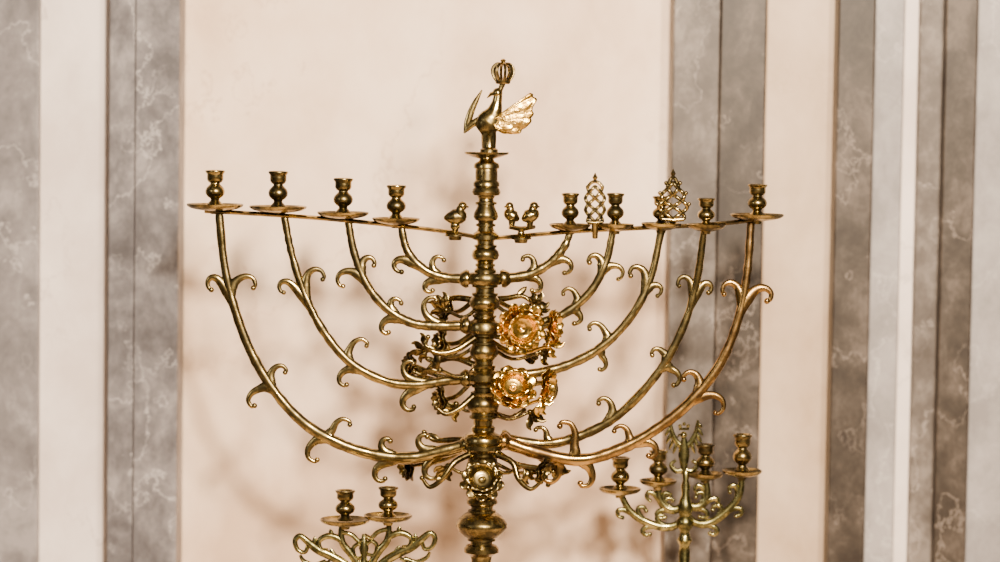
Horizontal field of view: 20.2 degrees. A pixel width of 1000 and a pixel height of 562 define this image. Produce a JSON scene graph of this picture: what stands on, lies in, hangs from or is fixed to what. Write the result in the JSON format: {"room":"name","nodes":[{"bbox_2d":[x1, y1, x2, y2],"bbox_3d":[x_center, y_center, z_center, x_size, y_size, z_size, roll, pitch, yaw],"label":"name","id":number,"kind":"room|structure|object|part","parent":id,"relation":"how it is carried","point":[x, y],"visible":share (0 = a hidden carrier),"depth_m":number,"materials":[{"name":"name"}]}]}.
{"room":"house of worship","nodes":[
{"label":"house of worship","id":0,"kind":"room"},
{"bbox_2d":[182,0,670,561],"bbox_3d":[-0.132,-0.133,4.993,0.859,3.200,0.200,1,4,0],"label":"wall","id":1,"kind":"structure","parent":0,"point":[378,94],"depth_m":4.90,"materials":[{"name":"beige paint"}]},
{"bbox_2d":[39,0,109,561],"bbox_3d":[-0.740,-0.141,4.976,0.122,3.200,0.235,1,4,0],"label":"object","id":2,"kind":"structure","parent":1,"relation":"attached to","point":[75,34],"depth_m":4.87,"materials":[{"name":"white paint"}]},
{"bbox_2d":[107,0,135,561],"bbox_3d":[-0.650,-0.138,4.952,0.045,3.200,0.283,1,4,0],"label":"trim","id":3,"kind":"structure","parent":1,"relation":"attached to","point":[122,51],"depth_m":4.82,"materials":[{"name":"grey stone"}]},
{"bbox_2d":[133,0,185,561],"bbox_3d":[-0.589,-0.137,4.948,0.076,3.200,0.290,1,4,0],"label":"trim","id":4,"kind":"structure","parent":1,"relation":"attached to","point":[160,24],"depth_m":4.82,"materials":[{"name":"grey stone"}]},
{"bbox_2d":[661,0,720,561],"bbox_3d":[0.334,-0.125,4.955,0.081,3.200,0.275,1,4,0],"label":"trim","id":5,"kind":"structure","parent":1,"relation":"attached to","point":[695,24],"depth_m":4.82,"materials":[{"name":"grey stone"}]},
{"bbox_2d":[710,0,766,561],"bbox_3d":[0.413,-0.123,4.950,0.079,3.200,0.285,1,4,0],"label":"trim","id":6,"kind":"structure","parent":1,"relation":"attached to","point":[743,23],"depth_m":4.81,"materials":[{"name":"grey stone"}]},
{"bbox_3d":[-0.024,1.711,1.890,4.800,0.100,6.620,1,4,0],"label":"floor","id":7,"kind":"structure","parent":0,"visible":0},
{"bbox_2d":[0,0,40,561],"bbox_3d":[-1.054,-0.144,4.963,0.515,3.200,0.260,1,4,0],"label":"trim","id":8,"kind":"structure","parent":7,"relation":"on","point":[20,20],"depth_m":4.84,"materials":[{"name":"grey stone"}]},
{"bbox_2d":[756,0,834,561],"bbox_3d":[0.520,-0.124,4.983,0.124,3.200,0.220,1,4,0],"label":"wall","id":9,"kind":"structure","parent":7,"relation":"on","point":[800,33],"depth_m":4.88,"materials":[{"name":"beige paint"}]},
{"bbox_2d":[823,0,875,561],"bbox_3d":[0.607,-0.121,4.953,0.064,3.200,0.280,1,4,0],"label":"trim","id":10,"kind":"structure","parent":7,"relation":"on","point":[854,20],"depth_m":4.82,"materials":[{"name":"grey stone"}]},
{"bbox_2d":[864,0,904,561],"bbox_3d":[0.666,-0.120,4.963,0.050,3.200,0.260,1,4,0],"label":"trim","id":11,"kind":"structure","parent":7,"relation":"on","point":[890,14],"depth_m":4.84,"materials":[{"name":"grey stone"}]},
{"bbox_2d":[892,0,918,561],"bbox_3d":[0.708,-0.121,4.976,0.026,3.200,0.235,1,4,0],"label":"trim","id":12,"kind":"structure","parent":7,"relation":"on","point":[911,6],"depth_m":4.87,"materials":[{"name":"white paint"}]},
{"bbox_2d":[906,0,943,561],"bbox_3d":[0.741,-0.120,4.968,0.045,3.200,0.250,1,4,0],"label":"trim","id":13,"kind":"structure","parent":7,"relation":"on","point":[931,12],"depth_m":4.85,"materials":[{"name":"beige stone"}]},
{"bbox_2d":[931,0,978,561],"bbox_3d":[0.787,-0.118,4.953,0.055,3.200,0.280,1,4,0],"label":"trim","id":14,"kind":"structure","parent":7,"relation":"on","point":[960,18],"depth_m":4.82,"materials":[{"name":"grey stone"}]},
{"bbox_2d":[965,0,999,561],"bbox_3d":[1.066,-0.115,4.963,0.498,3.200,0.260,1,4,0],"label":"trim","id":15,"kind":"structure","parent":7,"relation":"on","point":[982,539],"depth_m":4.84,"materials":[{"name":"white paint"}]},
{"bbox_3d":[-0.016,1.170,4.537,2.600,0.658,0.870,1,4,0],"label":"trim","id":16,"kind":"structure","parent":7,"relation":"on","visible":0},
{"bbox_2d":[292,486,437,561],"bbox_3d":[-0.216,0.583,4.425,0.194,0.520,0.131,3,4,32],"label":"candelabrum","id":17,"kind":"object","parent":16,"relation":"on","point":[344,521],"visible":1,"depth_m":4.41,"materials":[{"name":"gold metal"}]},
{"bbox_2d":[320,489,369,529],"bbox_3d":[-0.244,0.360,4.412,0.080,0.062,0.080,1,3,0],"label":"socket","id":18,"kind":"object","parent":17,"relation":"attached to","point":[344,521],"depth_m":4.40,"materials":[{"name":"gold metal"}]},
{"bbox_3d":[-0.217,0.603,4.427,0.128,0.409,0.128,1,3,0],"label":"stem","id":19,"kind":"part","parent":17,"relation":"part of","materials":[{"name":"gold metal"}]},
{"bbox_2d":[364,486,411,525],"bbox_3d":[-0.176,0.355,4.412,0.077,0.060,0.077,1,3,0],"label":"socket","id":20,"kind":"object","parent":17,"relation":"attached to","point":[387,504],"depth_m":4.40,"materials":[{"name":"gold metal"}]},
{"bbox_2d":[187,59,783,561],"bbox_3d":[-0.029,0.244,4.495,0.955,1.193,0.224,1,4,0],"label":"candelabrum","id":21,"kind":"object","parent":16,"relation":"on","point":[521,328],"visible":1,"depth_m":4.48,"materials":[{"name":"gold metal"}]},
{"bbox_2d":[187,170,242,213],"bbox_3d":[-0.455,-0.142,4.472,0.091,0.070,0.091,1,3,0],"label":"socket","id":22,"kind":"object","parent":21,"relation":"attached to","point":[214,191],"depth_m":4.46,"materials":[{"name":"gold metal"}]},
{"bbox_2d":[249,171,306,213],"bbox_3d":[-0.354,-0.140,4.472,0.093,0.072,0.093,1,3,0],"label":"socket","id":23,"kind":"object","parent":21,"relation":"attached to","point":[277,192],"depth_m":4.46,"materials":[{"name":"gold metal"}]},
{"bbox_3d":[-0.250,0.093,4.486,0.415,0.402,0.030,1,3,0],"label":"arm","id":24,"kind":"part","parent":21,"relation":"part of","materials":[{"name":"gold metal"}]},
{"bbox_2d":[317,178,368,219],"bbox_3d":[-0.251,-0.129,4.472,0.083,0.070,0.083,1,3,0],"label":"socket","id":25,"kind":"object","parent":21,"relation":"attached to","point":[342,199],"depth_m":4.46,"materials":[{"name":"gold metal"}]},
{"bbox_3d":[-0.199,0.035,4.482,0.308,0.280,0.030,1,3,0],"label":"arm","id":26,"kind":"part","parent":21,"relation":"part of","materials":[{"name":"gold metal"}]},
{"bbox_2d":[372,185,419,227],"bbox_3d":[-0.166,-0.119,4.473,0.077,0.069,0.077,1,3,0],"label":"socket","id":27,"kind":"object","parent":21,"relation":"attached to","point":[395,205],"depth_m":4.46,"materials":[{"name":"gold metal"}]},
{"bbox_3d":[-0.148,-0.006,4.480,0.203,0.182,0.030,1,3,0],"label":"arm","id":28,"kind":"part","parent":21,"relation":"part of","materials":[{"name":"gold metal"}]},
{"bbox_3d":[-0.106,-0.039,4.478,0.117,0.100,0.030,1,3,0],"label":"arm","id":29,"kind":"part","parent":21,"relation":"part of","materials":[{"name":"gold metal"}]},
{"bbox_3d":[-0.028,0.317,4.499,0.224,1.047,0.224,1,3,0],"label":"stem","id":30,"kind":"part","parent":21,"relation":"part of","materials":[{"name":"gold metal"}]},
{"bbox_3d":[0.005,-0.325,4.460,0.037,0.059,0.037,1,4,11],"label":"crown","id":31,"kind":"part","parent":21,"relation":"part of","materials":[{"name":"gold metal"}]},
{"bbox_3d":[0.058,-0.034,4.478,0.117,0.091,0.030,1,3,0],"label":"arm","id":32,"kind":"part","parent":21,"relation":"part of","materials":[{"name":"gold metal"}]},
{"bbox_2d":[549,193,590,233],"bbox_3d":[0.112,-0.108,4.473,0.067,0.066,0.067,1,3,0],"label":"socket","id":33,"kind":"object","parent":21,"relation":"attached to","point":[569,212],"depth_m":4.46,"materials":[{"name":"gold metal"}]},
{"bbox_3d":[0.093,0.002,4.480,0.184,0.172,0.030,1,3,0],"label":"arm","id":34,"kind":"part","parent":21,"relation":"part of","materials":[{"name":"gold metal"}]},
{"bbox_3d":[0.131,0.044,4.483,0.261,0.251,0.030,1,3,0],"label":"arm","id":35,"kind":"part","parent":21,"relation":"part of","materials":[{"name":"gold metal"}]},
{"bbox_3d":[0.165,0.094,4.502,0.328,0.359,0.041,1,3,0],"label":"arm","id":36,"kind":"part","parent":21,"relation":"part of","materials":[{"name":"gold metal"}]},
{"bbox_2d":[598,193,633,233],"bbox_3d":[0.184,-0.108,4.473,0.061,0.066,0.061,1,3,0],"label":"socket","id":37,"kind":"object","parent":21,"relation":"attached to","point":[614,212],"depth_m":4.46,"materials":[{"name":"gold metal"}]},
{"bbox_3d":[0.202,0.101,4.486,0.406,0.397,0.030,1,3,0],"label":"arm","id":38,"kind":"part","parent":21,"relation":"part of","materials":[{"name":"gold metal"}]},
{"bbox_2d":[641,196,680,232],"bbox_3d":[0.258,-0.106,4.473,0.064,0.059,0.064,1,3,0],"label":"socket","id":39,"kind":"object","parent":21,"relation":"attached to","point":[664,222],"depth_m":4.45,"materials":[{"name":"gold metal"}]},
{"bbox_2d":[687,198,725,233],"bbox_3d":[0.329,-0.104,4.473,0.064,0.058,0.064,1,3,0],"label":"socket","id":40,"kind":"object","parent":21,"relation":"attached to","point":[705,214],"depth_m":4.46,"materials":[{"name":"gold metal"}]},
{"bbox_2d":[730,184,783,223],"bbox_3d":[0.411,-0.123,4.472,0.086,0.064,0.086,1,3,0],"label":"socket","id":41,"kind":"object","parent":21,"relation":"attached to","point":[756,202],"depth_m":4.46,"materials":[{"name":"gold metal"}]},
{"bbox_2d":[599,420,761,561],"bbox_3d":[0.295,0.546,4.643,0.270,0.636,0.141,1,4,0],"label":"candelabrum","id":42,"kind":"object","parent":16,"relation":"on","point":[685,522],"visible":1,"depth_m":4.63,"materials":[{"name":"gold metal"}]},
{"bbox_2d":[599,456,640,497],"bbox_3d":[0.199,0.325,4.630,0.070,0.068,0.070,1,3,0],"label":"socket","id":43,"kind":"object","parent":42,"relation":"attached to","point":[620,476],"depth_m":4.62,"materials":[{"name":"gold metal"}]},
{"bbox_3d":[0.254,0.383,4.633,0.117,0.062,0.008,1,3,0],"label":"arm","id":44,"kind":"part","parent":42,"relation":"part of","materials":[{"name":"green metal"}]},
{"bbox_2d":[639,449,676,489],"bbox_3d":[0.262,0.312,4.629,0.062,0.066,0.062,1,3,0],"label":"socket","id":45,"kind":"object","parent":42,"relation":"attached to","point":[657,468],"depth_m":4.62,"materials":[{"name":"gold metal"}]},
{"bbox_3d":[0.284,0.362,4.632,0.056,0.047,0.008,1,3,0],"label":"arm","id":46,"kind":"part","parent":42,"relation":"part of","materials":[{"name":"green metal"}]},
{"bbox_3d":[0.303,0.588,4.646,0.141,0.553,0.141,1,3,0],"label":"stem","id":47,"kind":"part","parent":42,"relation":"part of","materials":[{"name":"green metal"}]},
{"bbox_3d":[0.326,0.354,4.632,0.044,0.055,0.008,1,3,0],"label":"arm","id":48,"kind":"part","parent":42,"relation":"part of","materials":[{"name":"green metal"}]},
{"bbox_2d":[687,443,722,482],"bbox_3d":[0.339,0.301,4.628,0.061,0.064,0.061,1,3,0],"label":"socket","id":49,"kind":"object","parent":42,"relation":"attached to","point":[705,462],"depth_m":4.62,"materials":[{"name":"gold metal"}]},
{"bbox_3d":[0.355,0.366,4.632,0.100,0.087,0.008,1,3,0],"label":"arm","id":50,"kind":"part","parent":42,"relation":"part of","materials":[{"name":"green metal"}]},
{"bbox_2d":[722,433,761,479],"bbox_3d":[0.401,0.291,4.628,0.067,0.076,0.067,1,3,0],"label":"socket","id":51,"kind":"object","parent":42,"relation":"attached to","point":[742,456],"depth_m":4.62,"materials":[{"name":"gold metal"}]}
]}

